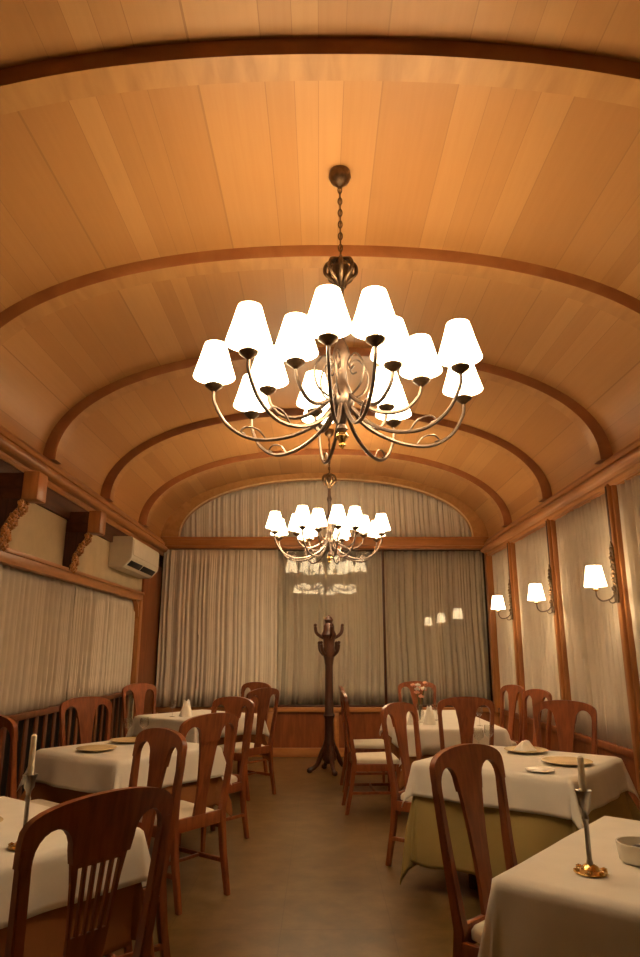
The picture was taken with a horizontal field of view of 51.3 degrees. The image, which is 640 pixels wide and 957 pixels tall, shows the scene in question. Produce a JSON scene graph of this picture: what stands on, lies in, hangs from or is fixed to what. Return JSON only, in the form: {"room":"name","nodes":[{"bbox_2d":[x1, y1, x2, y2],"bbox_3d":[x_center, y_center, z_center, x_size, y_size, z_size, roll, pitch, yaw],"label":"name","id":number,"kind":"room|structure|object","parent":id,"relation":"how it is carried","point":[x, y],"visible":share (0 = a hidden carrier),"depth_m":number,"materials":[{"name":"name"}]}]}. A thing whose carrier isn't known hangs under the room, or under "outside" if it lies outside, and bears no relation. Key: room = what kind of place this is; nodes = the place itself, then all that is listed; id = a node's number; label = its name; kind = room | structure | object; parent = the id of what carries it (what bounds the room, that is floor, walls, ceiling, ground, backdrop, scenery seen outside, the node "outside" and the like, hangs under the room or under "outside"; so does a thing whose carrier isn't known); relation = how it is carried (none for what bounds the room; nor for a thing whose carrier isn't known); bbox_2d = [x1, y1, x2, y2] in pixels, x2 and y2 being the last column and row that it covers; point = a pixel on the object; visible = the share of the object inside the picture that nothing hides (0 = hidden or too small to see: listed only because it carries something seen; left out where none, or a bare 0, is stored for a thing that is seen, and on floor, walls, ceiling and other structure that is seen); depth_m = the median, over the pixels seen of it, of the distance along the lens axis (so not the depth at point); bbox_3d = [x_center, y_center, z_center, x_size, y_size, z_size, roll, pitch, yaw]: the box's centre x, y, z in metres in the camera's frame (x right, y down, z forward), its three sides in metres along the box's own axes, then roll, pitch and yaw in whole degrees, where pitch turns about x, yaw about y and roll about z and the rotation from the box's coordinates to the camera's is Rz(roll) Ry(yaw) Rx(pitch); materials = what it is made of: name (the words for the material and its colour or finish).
{"room":"restaurant dining room","nodes":[
{"label":"restaurant dining room","id":0,"kind":"room"},
{"bbox_2d":[0,503,141,799],"bbox_3d":[-2.480,0.967,4.140,0.180,3.100,11.700,0,-14,0],"label":"wall","id":1,"kind":"structure","parent":0,"point":[45,722],"depth_m":6.05,"materials":[{"name":"brown wood"}]},
{"bbox_2d":[0,471,47,551],"bbox_3d":[-2.255,0.248,4.976,0.330,0.589,0.170,0,-14,0],"label":"wall bracket","id":2,"kind":"object","parent":1,"relation":"attached to","point":[17,490],"visible":1,"depth_m":4.94,"materials":[{"name":"brown wood"}]},
{"bbox_2d":[0,564,74,714],"bbox_3d":[-2.455,1.168,4.816,0.114,1.150,3.475,0,-15,1],"label":"curtain","id":3,"kind":"object","parent":1,"relation":"hanging from","point":[36,611],"visible":0.91,"depth_m":5.68,"materials":[{"name":"beige fabric"}]},
{"bbox_2d":[0,548,144,600],"bbox_3d":[-2.408,0.858,6.104,0.105,0.115,5.850,0,-14,0],"label":"trim","id":4,"kind":"structure","parent":1,"relation":"attached to","point":[12,558],"depth_m":6.11,"materials":[{"name":"orange wood"}]},
{"bbox_2d":[0,459,162,567],"bbox_3d":[-2.410,-0.214,4.445,0.040,0.220,11.700,0,-14,0],"label":"trim","id":5,"kind":"structure","parent":1,"relation":"attached to","point":[55,503],"depth_m":6.16,"materials":[{"name":"brown wood"}]},
{"bbox_2d":[0,425,168,555],"bbox_3d":[-2.368,-0.400,4.493,0.135,0.245,11.700,0,-14,0],"label":"trim","id":6,"kind":"structure","parent":1,"relation":"attached to","point":[14,451],"depth_m":6.23,"materials":[{"name":"orange wood"}]},
{"bbox_2d":[62,511,106,573],"bbox_3d":[-2.255,0.611,6.380,0.330,0.589,0.170,0,-14,0],"label":"wall bracket","id":7,"kind":"object","parent":1,"relation":"attached to","point":[81,526],"visible":1,"depth_m":6.33,"materials":[{"name":"brown wood"}]},
{"bbox_2d":[65,585,134,700],"bbox_3d":[-2.464,1.887,7.595,0.092,1.150,2.210,0,-14,0],"label":"curtain","id":8,"kind":"object","parent":1,"relation":"hanging from","point":[102,633],"visible":0.83,"depth_m":7.42,"materials":[{"name":"beige fabric"}]},
{"bbox_2d":[109,536,158,578],"bbox_3d":[-2.285,0.998,8.284,0.270,0.355,1.300,0,-14,0],"label":"air conditioner","id":9,"kind":"object","parent":1,"relation":"attached to","point":[128,555],"visible":0.99,"depth_m":7.81,"materials":[{"name":"beige plastic"}]},
{"bbox_2d":[127,560,154,575],"bbox_3d":[-2.198,1.115,8.233,0.052,0.059,1.140,0,-15,0],"label":"vent","id":10,"kind":"object","parent":9,"relation":"attached to","point":[137,566],"depth_m":8.17,"materials":[{"name":"plastic"}]},
{"bbox_2d":[130,599,142,683],"bbox_3d":[-2.415,2.143,8.644,0.090,1.160,0.290,0,-14,0],"label":"trim","id":11,"kind":"structure","parent":1,"relation":"attached to","point":[138,605],"depth_m":8.70,"materials":[{"name":"orange wood"}]},
{"bbox_2d":[133,558,162,718],"bbox_3d":[-2.415,2.406,9.304,0.050,2.900,0.980,0,-14,0],"label":"trim","id":12,"kind":"structure","parent":1,"relation":"attached to","point":[151,587],"depth_m":9.34,"materials":[{"name":"red wood"}]},
{"bbox_2d":[0,37,639,115],"bbox_3d":[0.070,-1.481,2.981,5.040,1.100,0.170,0,-14,0],"label":"ceiling beam","id":13,"kind":"structure","parent":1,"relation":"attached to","point":[583,75],"depth_m":3.04,"materials":[{"name":"brown wood"}]},
{"bbox_2d":[0,245,639,346],"bbox_3d":[0.070,-1.080,4.530,5.040,1.100,0.170,0,-14,0],"label":"ceiling beam","id":14,"kind":"structure","parent":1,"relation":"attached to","point":[621,305],"depth_m":4.56,"materials":[{"name":"brown wood"}]},
{"bbox_2d":[138,449,511,526],"bbox_3d":[0.070,0.114,9.148,5.040,1.100,0.170,0,-14,0],"label":"trim","id":15,"kind":"structure","parent":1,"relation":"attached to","point":[496,500],"depth_m":9.15,"materials":[{"name":"brown wood"}]},
{"bbox_2d":[103,757,480,956],"bbox_3d":[0.070,2.548,3.860,5.280,0.100,12.150,0,-14,0],"label":"floor","id":16,"kind":"structure","parent":0,"point":[310,878],"depth_m":4.25,"materials":[{"name":"brown stone"}]},
{"bbox_2d":[0,714,58,806],"bbox_3d":[-1.888,2.038,4.226,0.490,1.070,0.536,-11,-18,37],"label":"dining chair","id":17,"kind":"object","parent":16,"relation":"on","point":[10,724],"visible":0.26,"depth_m":4.01,"materials":[{"name":"brown wood"}]},
{"bbox_2d":[59,696,111,745],"bbox_3d":[-1.808,2.348,5.423,0.536,1.070,0.490,-11,-18,37],"label":"dining chair","id":18,"kind":"object","parent":16,"relation":"on","point":[85,707],"visible":0.3,"depth_m":5.63,"materials":[{"name":"brown wood"}]},
{"bbox_2d":[4,786,172,956],"bbox_3d":[-0.790,1.431,1.880,0.536,1.070,0.490,-11,-18,36],"label":"dining chair","id":19,"kind":"object","parent":16,"relation":"on","point":[100,827],"visible":1,"depth_m":1.82,"materials":[{"name":"brown wood"}]},
{"bbox_2d":[122,683,156,736],"bbox_3d":[-1.988,2.950,7.751,0.536,1.070,0.490,-11,-18,37],"label":"dining chair","id":20,"kind":"object","parent":16,"relation":"on","point":[138,690],"visible":0.25,"depth_m":7.95,"materials":[{"name":"brown wood"}]},
{"bbox_2d":[105,728,186,956],"bbox_3d":[-0.973,1.739,3.070,0.536,1.070,0.490,12,-19,-40],"label":"dining chair","id":21,"kind":"object","parent":16,"relation":"on","point":[162,742],"visible":0.39,"depth_m":3.21,"materials":[{"name":"brown wood"}]},
{"bbox_2d":[137,713,237,915],"bbox_3d":[-0.875,2.032,4.204,0.536,1.070,0.490,-11,-18,36],"label":"dining chair","id":22,"kind":"object","parent":16,"relation":"on","point":[190,816],"visible":0.71,"depth_m":4.13,"materials":[{"name":"brown wood"}]},
{"bbox_2d":[200,696,254,851],"bbox_3d":[-0.882,2.338,5.384,0.490,1.070,0.536,-11,-18,37],"label":"dining chair","id":23,"kind":"object","parent":16,"relation":"on","point":[234,705],"visible":0.44,"depth_m":5.45,"materials":[{"name":"brown wood"}]},
{"bbox_2d":[218,688,278,800],"bbox_3d":[-0.782,2.774,7.073,0.536,1.070,0.490,-11,-18,37],"label":"dining chair","id":24,"kind":"object","parent":16,"relation":"on","point":[263,695],"visible":0.56,"depth_m":6.99,"materials":[{"name":"brown wood"}]},
{"bbox_2d":[234,682,270,775],"bbox_3d":[-0.942,3.031,8.066,0.490,1.070,0.536,-11,-18,37],"label":"dining chair","id":25,"kind":"object","parent":16,"relation":"on","point":[252,685],"visible":0.27,"depth_m":8.26,"materials":[{"name":"brown wood"}]},
{"bbox_2d":[307,615,346,775],"bbox_3d":[0.115,2.705,8.462,0.421,1.900,0.420,-8,-17,30],"label":"coat stand","id":26,"kind":"object","parent":16,"relation":"on","point":[329,752],"visible":0.98,"depth_m":8.42,"materials":[{"name":"brown wood"}]},
{"bbox_2d":[339,685,389,791],"bbox_3d":[0.481,2.854,7.382,0.536,1.070,0.490,1,-15,-3],"label":"dining chair","id":27,"kind":"object","parent":16,"relation":"on","point":[361,745],"visible":0.41,"depth_m":7.20,"materials":[{"name":"brown wood"}]},
{"bbox_2d":[340,691,400,814],"bbox_3d":[0.471,2.604,6.414,0.536,1.070,0.490,1,-15,-3],"label":"dining chair","id":28,"kind":"object","parent":16,"relation":"on","point":[365,761],"visible":0.88,"depth_m":6.21,"materials":[{"name":"brown wood"}]},
{"bbox_2d":[380,702,422,865],"bbox_3d":[0.782,2.182,4.784,0.536,1.070,0.490,-11,-18,37],"label":"dining chair","id":29,"kind":"object","parent":16,"relation":"on","point":[398,711],"visible":0.45,"depth_m":4.87,"materials":[{"name":"brown wood"}]},
{"bbox_2d":[398,681,435,709],"bbox_3d":[1.238,3.082,8.261,0.490,1.070,0.536,-1,-15,3],"label":"dining chair","id":30,"kind":"object","parent":16,"relation":"on","point":[404,684],"visible":0.2,"depth_m":8.58,"materials":[{"name":"brown wood"}]},
{"bbox_2d":[437,696,494,750],"bbox_3d":[1.250,2.451,5.823,0.490,1.070,0.536,0,-14,0],"label":"dining chair","id":31,"kind":"object","parent":16,"relation":"on","point":[466,707],"visible":0.26,"depth_m":5.69,"materials":[{"name":"brown wood"}]},
{"bbox_2d":[468,874,477,889],"bbox_3d":[1.320,2.232,4.329,0.980,0.745,0.980,-11,-18,37],"label":"dining table","id":32,"kind":"object","parent":16,"relation":"on","point":[472,878],"visible":0.13,"depth_m":4.19,"materials":[{"name":"brown wood"}]},
{"bbox_2d":[400,791,639,883],"bbox_3d":[1.336,2.213,4.343,1.277,0.716,1.245,-11,-18,37],"label":"cloth","id":33,"kind":"object","parent":32,"relation":"on","point":[532,834],"visible":0.3,"depth_m":4.05,"materials":[{"name":"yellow fabric"}]},
{"bbox_2d":[402,745,639,829],"bbox_3d":[1.325,1.994,4.392,1.162,0.280,1.173,-11,-18,37],"label":"tablecloth","id":34,"kind":"object","parent":33,"relation":"on","point":[553,794],"visible":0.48,"depth_m":4.00,"materials":[{"name":"white fabric"}]},
{"bbox_2d":[504,746,547,753],"bbox_3d":[1.450,1.915,4.690,0.300,0.023,0.300,0,-14,0],"label":"plate","id":35,"kind":"object","parent":34,"relation":"on","point":[509,748],"visible":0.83,"depth_m":4.67,"materials":[{"name":"gold metal"}]},
{"bbox_2d":[513,740,535,750],"bbox_3d":[1.448,1.886,4.712,0.190,0.065,0.113,6,-16,-22],"label":"napkin","id":36,"kind":"object","parent":35,"relation":"on","point":[525,745],"visible":0.99,"depth_m":4.67,"materials":[{"name":"fabric"}]},
{"bbox_2d":[525,767,554,772],"bbox_3d":[1.300,1.723,3.934,0.170,0.015,0.170,0,-14,0],"label":"plate","id":37,"kind":"object","parent":34,"relation":"on","point":[533,769],"visible":1,"depth_m":3.95,"materials":[{"name":"white ceramic"}]},
{"bbox_2d":[541,756,592,765],"bbox_3d":[1.560,1.790,4.206,0.310,0.023,0.310,0,-14,0],"label":"plate","id":38,"kind":"object","parent":34,"relation":"on","point":[558,760],"visible":0.84,"depth_m":4.25,"materials":[{"name":"gold metal"}]},
{"bbox_2d":[429,743,517,956],"bbox_3d":[0.770,1.585,2.475,0.490,1.070,0.536,13,-20,-42],"label":"dining chair","id":39,"kind":"object","parent":16,"relation":"on","point":[464,762],"visible":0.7,"depth_m":2.65,"materials":[{"name":"brown wood"}]},
{"bbox_2d":[500,685,524,745],"bbox_3d":[1.998,2.886,7.505,0.536,1.070,0.490,4,-15,-15],"label":"dining chair","id":40,"kind":"object","parent":16,"relation":"on","point":[513,691],"visible":0.26,"depth_m":7.60,"materials":[{"name":"brown wood"}]},
{"bbox_2d":[522,689,551,750],"bbox_3d":[1.998,2.661,6.633,0.536,1.070,0.490,4,-15,-15],"label":"dining chair","id":41,"kind":"object","parent":16,"relation":"on","point":[537,695],"visible":0.25,"depth_m":6.76,"materials":[{"name":"brown wood"}]},
{"bbox_2d":[533,700,596,754],"bbox_3d":[1.788,2.230,4.968,0.490,1.070,0.536,-11,-18,37],"label":"dining chair","id":42,"kind":"object","parent":16,"relation":"on","point":[565,712],"visible":0.3,"depth_m":5.22,"materials":[{"name":"brown wood"}]},
{"bbox_3d":[1.250,2.921,6.991,0.880,0.745,2.000,0,-14,0],"label":"dining table","id":43,"kind":"object","parent":16,"relation":"on","visible":0},
{"bbox_2d":[381,735,433,789],"bbox_3d":[1.241,2.797,7.031,1.094,0.500,2.219,0,-14,0],"label":"cloth","id":44,"kind":"object","parent":43,"relation":"on","point":[394,749],"visible":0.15,"depth_m":6.12,"materials":[{"name":"fabric"}]},
{"bbox_2d":[379,710,511,765],"bbox_3d":[1.250,2.699,7.049,1.094,0.313,2.224,0,-14,0],"label":"tablecloth","id":45,"kind":"object","parent":44,"relation":"on","point":[429,734],"visible":0.37,"depth_m":6.08,"materials":[{"name":"white fabric"}]},
{"bbox_2d":[407,713,419,724],"bbox_3d":[0.900,2.292,6.434,0.134,0.165,0.080,1,-15,-6],"label":"napkin","id":46,"kind":"object","parent":45,"relation":"on","point":[410,718],"visible":0.35,"depth_m":6.40,"materials":[{"name":"fabric"}]},
{"bbox_2d":[410,681,427,722],"bbox_3d":[1.003,2.240,6.697,0.174,0.399,0.164,0,-14,0],"label":"flower vase","id":47,"kind":"object","parent":45,"relation":"on","point":[418,685],"visible":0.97,"depth_m":6.70,"materials":[{"name":"clear glass"}]},
{"bbox_2d":[423,705,435,724],"bbox_3d":[1.060,2.292,6.455,0.134,0.177,0.080,1,-15,-6],"label":"napkin","id":48,"kind":"object","parent":45,"relation":"on","point":[429,719],"visible":1,"depth_m":6.43,"materials":[{"name":"fabric"}]},
{"bbox_3d":[-1.450,1.762,2.509,1.000,0.745,1.000,-10,-18,35],"label":"dining table","id":49,"kind":"object","parent":16,"relation":"on","visible":0},
{"bbox_2d":[0,882,154,956],"bbox_3d":[-1.458,1.640,2.558,1.244,0.500,1.267,-10,-18,35],"label":"cloth","id":50,"kind":"object","parent":49,"relation":"on","point":[45,932],"visible":0.25,"depth_m":2.44,"materials":[{"name":"fabric"}]},
{"bbox_2d":[0,796,150,928],"bbox_3d":[-1.449,1.514,2.572,1.221,0.260,1.190,-10,-18,35],"label":"tablecloth","id":51,"kind":"object","parent":50,"relation":"on","point":[49,882],"visible":0.41,"depth_m":2.42,"materials":[{"name":"white fabric"}]},
{"bbox_2d":[8,734,37,850],"bbox_3d":[-1.080,1.153,2.470,0.110,0.386,0.104,0,-14,0],"label":"candlestick","id":52,"kind":"object","parent":51,"relation":"on","point":[29,779],"visible":0.6,"depth_m":2.46,"materials":[{"name":"gold metal"}]},
{"bbox_2d":[27,734,36,775],"bbox_3d":[-1.080,1.044,2.498,0.023,0.161,0.022,0,-15,0],"label":"candle","id":53,"kind":"object","parent":52,"relation":"on","point":[30,772],"depth_m":2.49,"materials":[{"name":"beige wax"}]},
{"bbox_3d":[-1.410,2.368,4.852,0.900,0.745,0.900,-10,-18,35],"label":"dining table","id":54,"kind":"object","parent":16,"relation":"on","visible":0},
{"bbox_2d":[19,777,232,816],"bbox_3d":[-1.423,2.241,4.883,1.147,0.500,1.079,-9,-17,32],"label":"cloth","id":55,"kind":"object","parent":54,"relation":"on","point":[40,790],"visible":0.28,"depth_m":4.72,"materials":[{"name":"fabric"}]},
{"bbox_2d":[17,740,231,792],"bbox_3d":[-1.414,2.132,4.912,1.089,0.286,1.093,-10,-18,35],"label":"tablecloth","id":56,"kind":"object","parent":55,"relation":"on","point":[66,767],"visible":0.52,"depth_m":4.59,"materials":[{"name":"white fabric"}]},
{"bbox_2d":[76,744,116,751],"bbox_3d":[-1.600,1.935,4.767,0.280,0.023,0.280,0,-14,0],"label":"plate","id":57,"kind":"object","parent":56,"relation":"on","point":[88,748],"visible":1,"depth_m":4.81,"materials":[{"name":"gold metal"}]},
{"bbox_2d":[110,737,135,742],"bbox_3d":[-1.500,2.047,5.203,0.280,0.023,0.280,0,-14,0],"label":"plate","id":58,"kind":"object","parent":56,"relation":"on","point":[120,739],"visible":0.77,"depth_m":5.24,"materials":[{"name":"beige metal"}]},
{"bbox_3d":[-1.350,3.021,7.379,0.960,0.745,0.960,-11,-18,37],"label":"dining table","id":59,"kind":"object","parent":16,"relation":"on","visible":0},
{"bbox_2d":[132,734,267,759],"bbox_3d":[-1.374,2.896,7.416,1.207,0.500,1.218,-11,-18,37],"label":"cloth","id":60,"kind":"object","parent":59,"relation":"on","point":[239,738],"visible":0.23,"depth_m":7.44,"materials":[{"name":"fabric"}]},
{"bbox_2d":[126,709,269,742],"bbox_3d":[-1.355,2.786,7.438,1.153,0.286,1.150,-11,-18,37],"label":"tablecloth","id":61,"kind":"object","parent":60,"relation":"on","point":[161,720],"visible":0.45,"depth_m":7.24,"materials":[{"name":"white fabric"}]},
{"bbox_2d":[179,699,192,716],"bbox_3d":[-1.461,2.502,7.269,0.156,0.177,0.093,3,-15,-11],"label":"napkin","id":62,"kind":"object","parent":61,"relation":"on","point":[186,711],"visible":1,"depth_m":7.24,"materials":[{"name":"fabric"}]},
{"bbox_2d":[0,0,639,537],"bbox_3d":[0.070,-1.028,4.630,5.271,1.330,11.850,0,-14,0],"label":"ceiling","id":63,"kind":"structure","parent":0,"point":[551,180],"depth_m":4.13,"materials":[{"name":"brown wood"}]},
{"bbox_2d":[100,408,551,501],"bbox_3d":[0.070,-0.286,7.599,5.040,1.100,0.170,0,-14,0],"label":"trim","id":64,"kind":"structure","parent":63,"relation":"attached to","point":[542,486],"depth_m":7.58,"materials":[{"name":"brown wood"}]},
{"bbox_2d":[43,347,612,463],"bbox_3d":[0.070,-0.682,6.069,5.040,1.100,0.170,0,-14,0],"label":"ceiling beam","id":65,"kind":"structure","parent":63,"relation":"attached to","point":[600,446],"depth_m":6.04,"materials":[{"name":"brown wood"}]},
{"bbox_2d":[265,429,390,564],"bbox_3d":[0.084,0.219,8.275,1.403,1.690,1.498,-11,-18,37],"label":"chandelier","id":66,"kind":"object","parent":63,"relation":"hanging from","point":[301,521],"visible":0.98,"depth_m":7.99,"materials":[{"name":"white fabric"}]},
{"bbox_2d":[193,165,482,464],"bbox_3d":[0.105,-0.954,3.740,1.498,1.690,1.403,10,-17,-33],"label":"chandelier","id":67,"kind":"object","parent":63,"relation":"hanging from","point":[375,322],"visible":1,"depth_m":3.45,"materials":[{"name":"white fabric"}]},
{"bbox_2d":[155,550,492,701],"bbox_3d":[0.070,1.934,10.474,5.580,4.400,0.050,0,-14,0],"label":"wall","id":68,"kind":"structure","parent":0,"point":[488,642],"depth_m":10.46,"materials":[{"name":"brown wood"}]},
{"bbox_2d":[161,473,487,536],"bbox_3d":[0.070,0.457,10.355,5.100,1.140,0.120,0,-14,0],"label":"wall","id":69,"kind":"structure","parent":0,"point":[171,528],"depth_m":10.36,"materials":[{"name":"brown wood"}]},
{"bbox_2d":[156,549,277,706],"bbox_3d":[-1.494,2.168,9.792,1.733,2.255,0.051,0,-14,0],"label":"curtain","id":70,"kind":"object","parent":69,"relation":"hanging from","point":[218,625],"visible":0.94,"depth_m":9.79,"materials":[{"name":"beige fabric"}]},
{"bbox_2d":[161,537,488,549],"bbox_3d":[0.070,0.991,10.163,4.980,0.180,0.225,0,-14,0],"label":"trim","id":71,"kind":"structure","parent":69,"relation":"attached to","point":[174,543],"depth_m":10.06,"materials":[{"name":"orange wood"}]},
{"bbox_2d":[181,481,470,536],"bbox_3d":[0.090,0.489,10.427,4.523,0.945,0.059,0,-14,0],"label":"curtain","id":72,"kind":"object","parent":69,"relation":"attached to","point":[245,512],"visible":0.78,"depth_m":10.43,"materials":[{"name":"beige fabric"}]},
{"bbox_2d":[178,478,473,536],"bbox_3d":[0.090,0.448,10.285,4.517,0.944,0.027,0,-14,0],"label":"trim","id":73,"kind":"structure","parent":69,"relation":"attached to","point":[302,478],"depth_m":10.35,"materials":[{"name":"brown wood"}]},
{"bbox_2d":[276,551,384,704],"bbox_3d":[0.144,2.220,10.023,1.613,2.260,0.084,0,-14,0],"label":"curtain","id":74,"kind":"object","parent":69,"relation":"hanging from","point":[350,592],"visible":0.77,"depth_m":10.02,"materials":[{"name":"beige fabric"}]},
{"bbox_2d":[384,551,490,704],"bbox_3d":[1.735,2.220,10.022,1.551,2.260,0.088,0,-15,0],"label":"curtain","id":75,"kind":"object","parent":69,"relation":"hanging from","point":[435,611],"visible":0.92,"depth_m":10.03,"materials":[{"name":"beige fabric"}]},
{"bbox_2d":[156,707,499,756],"bbox_3d":[0.070,3.617,9.523,4.980,0.665,0.150,0,-14,0],"label":"wainscoting","id":76,"kind":"structure","parent":0,"point":[299,731],"depth_m":9.50,"materials":[{"name":"orange wood"}]},
{"bbox_2d":[275,549,486,706],"bbox_3d":[0.070,2.195,9.896,4.980,2.295,0.060,0,-14,0],"label":"window","id":77,"kind":"structure","parent":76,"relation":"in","point":[382,550],"depth_m":9.72,"materials":[{"name":"brown wood"}]},
{"bbox_2d":[484,553,500,712],"bbox_3d":[2.555,2.203,9.816,0.110,2.350,0.130,0,-14,0],"label":"trim","id":78,"kind":"structure","parent":76,"relation":"on","point":[492,625],"depth_m":9.75,"materials":[{"name":"orange wood"}]},
{"bbox_2d":[490,472,639,555],"bbox_3d":[2.635,0.298,7.205,0.150,0.270,6.100,0,-14,0],"label":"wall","id":79,"kind":"structure","parent":0,"point":[638,473],"depth_m":6.67,"materials":[{"name":"orange wood"}]},
{"bbox_2d":[492,547,518,713],"bbox_3d":[2.587,2.073,9.193,0.058,2.190,1.161,0,-14,0],"label":"curtain","id":80,"kind":"object","parent":79,"relation":"hanging from","point":[507,670],"visible":0.58,"depth_m":9.31,"materials":[{"name":"beige fabric"}]},
{"bbox_2d":[515,526,560,725],"bbox_3d":[2.586,1.725,7.847,0.071,2.190,1.542,0,-14,0],"label":"curtain","id":81,"kind":"object","parent":79,"relation":"hanging from","point":[532,561],"visible":0.66,"depth_m":7.91,"materials":[{"name":"beige fabric"}]},
{"bbox_2d":[480,438,639,554],"bbox_3d":[2.507,-0.400,4.493,0.135,0.245,11.700,0,-14,0],"label":"trim","id":82,"kind":"structure","parent":79,"relation":"attached to","point":[625,463],"depth_m":6.50,"materials":[{"name":"orange wood"}]},
{"bbox_2d":[555,494,632,748],"bbox_3d":[2.593,1.329,6.317,0.086,2.190,1.543,0,-14,0],"label":"curtain","id":83,"kind":"object","parent":79,"relation":"hanging from","point":[592,628],"visible":0.77,"depth_m":6.30,"materials":[{"name":"beige fabric"}]},
{"bbox_2d":[617,475,639,681],"bbox_3d":[2.590,0.927,4.763,0.083,2.190,1.592,0,-14,0],"label":"curtain","id":84,"kind":"object","parent":79,"relation":"hanging from","point":[629,492],"visible":1,"depth_m":5.48,"materials":[{"name":"beige fabric"}]},
{"bbox_2d":[498,708,639,810],"bbox_3d":[2.620,2.849,6.545,0.180,0.660,6.100,0,-14,0],"label":"wall","id":85,"kind":"structure","parent":0,"point":[582,743],"depth_m":6.42,"materials":[{"name":"red wood"}]},
{"bbox_2d":[491,580,512,619],"bbox_3d":[2.364,1.583,8.701,0.271,0.528,0.184,0,-14,0],"label":"wall sconce","id":86,"kind":"object","parent":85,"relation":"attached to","point":[497,601],"visible":1,"depth_m":8.64,"materials":[{"name":"white fabric"}]},
{"bbox_2d":[507,541,527,739],"bbox_3d":[2.541,2.228,8.534,0.098,2.860,0.120,0,-14,0],"label":"trim","id":87,"kind":"structure","parent":85,"relation":"attached to","point":[511,552],"depth_m":8.59,"materials":[{"name":"orange wood"}]},
{"bbox_2d":[528,565,554,613],"bbox_3d":[2.364,1.187,7.171,0.271,0.528,0.184,0,-14,0],"label":"wall sconce","id":88,"kind":"object","parent":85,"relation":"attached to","point":[535,593],"visible":1,"depth_m":7.12,"materials":[{"name":"white fabric"}]},
{"bbox_2d":[545,519,573,752],"bbox_3d":[2.541,1.832,7.004,0.098,2.860,0.120,0,-14,0],"label":"trim","id":89,"kind":"structure","parent":85,"relation":"attached to","point":[561,648],"depth_m":7.06,"materials":[{"name":"orange wood"}]},
{"bbox_2d":[584,541,619,603],"bbox_3d":[2.364,0.792,5.641,0.271,0.528,0.184,0,-14,0],"label":"wall sconce","id":90,"kind":"object","parent":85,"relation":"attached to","point":[594,576],"visible":1,"depth_m":5.59,"materials":[{"name":"white fabric"}]},
{"bbox_2d":[604,484,639,807],"bbox_3d":[2.541,1.437,5.475,0.098,2.860,0.120,0,-14,0],"label":"trim","id":91,"kind":"structure","parent":85,"relation":"attached to","point":[611,494],"depth_m":5.49,"materials":[{"name":"orange wood"}]},
{"bbox_3d":[1.300,1.654,2.092,1.020,0.745,1.020,-12,-19,38],"label":"dining table","id":92,"kind":"object","parent":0,"visible":0},
{"bbox_2d":[478,816,639,956],"bbox_3d":[1.305,1.568,2.118,1.328,0.592,1.319,-12,-19,38],"label":"tablecloth","id":93,"kind":"object","parent":92,"relation":"on","point":[539,906],"visible":0.94,"depth_m":2.02,"materials":[{"name":"white fabric"}]},
{"bbox_2d":[573,755,607,877],"bbox_3d":[0.870,1.098,2.185,0.110,0.351,0.104,0,-14,0],"label":"candlestick","id":94,"kind":"object","parent":93,"relation":"on","point":[588,869],"visible":1,"depth_m":2.17,"materials":[{"name":"gold metal"}]},
{"bbox_2d":[577,755,586,791],"bbox_3d":[0.870,0.989,2.213,0.023,0.126,0.022,0,-15,0],"label":"candle","id":95,"kind":"object","parent":94,"relation":"on","point":[580,760],"depth_m":2.21,"materials":[{"name":"beige wax"}]},
{"bbox_2d":[615,836,639,866],"bbox_3d":[1.085,1.265,2.255,0.150,0.062,0.150,0,-14,0],"label":"bowl","id":96,"kind":"object","parent":93,"relation":"on","point":[628,847],"visible":1,"depth_m":2.23,"materials":[{"name":"white ceramic"}]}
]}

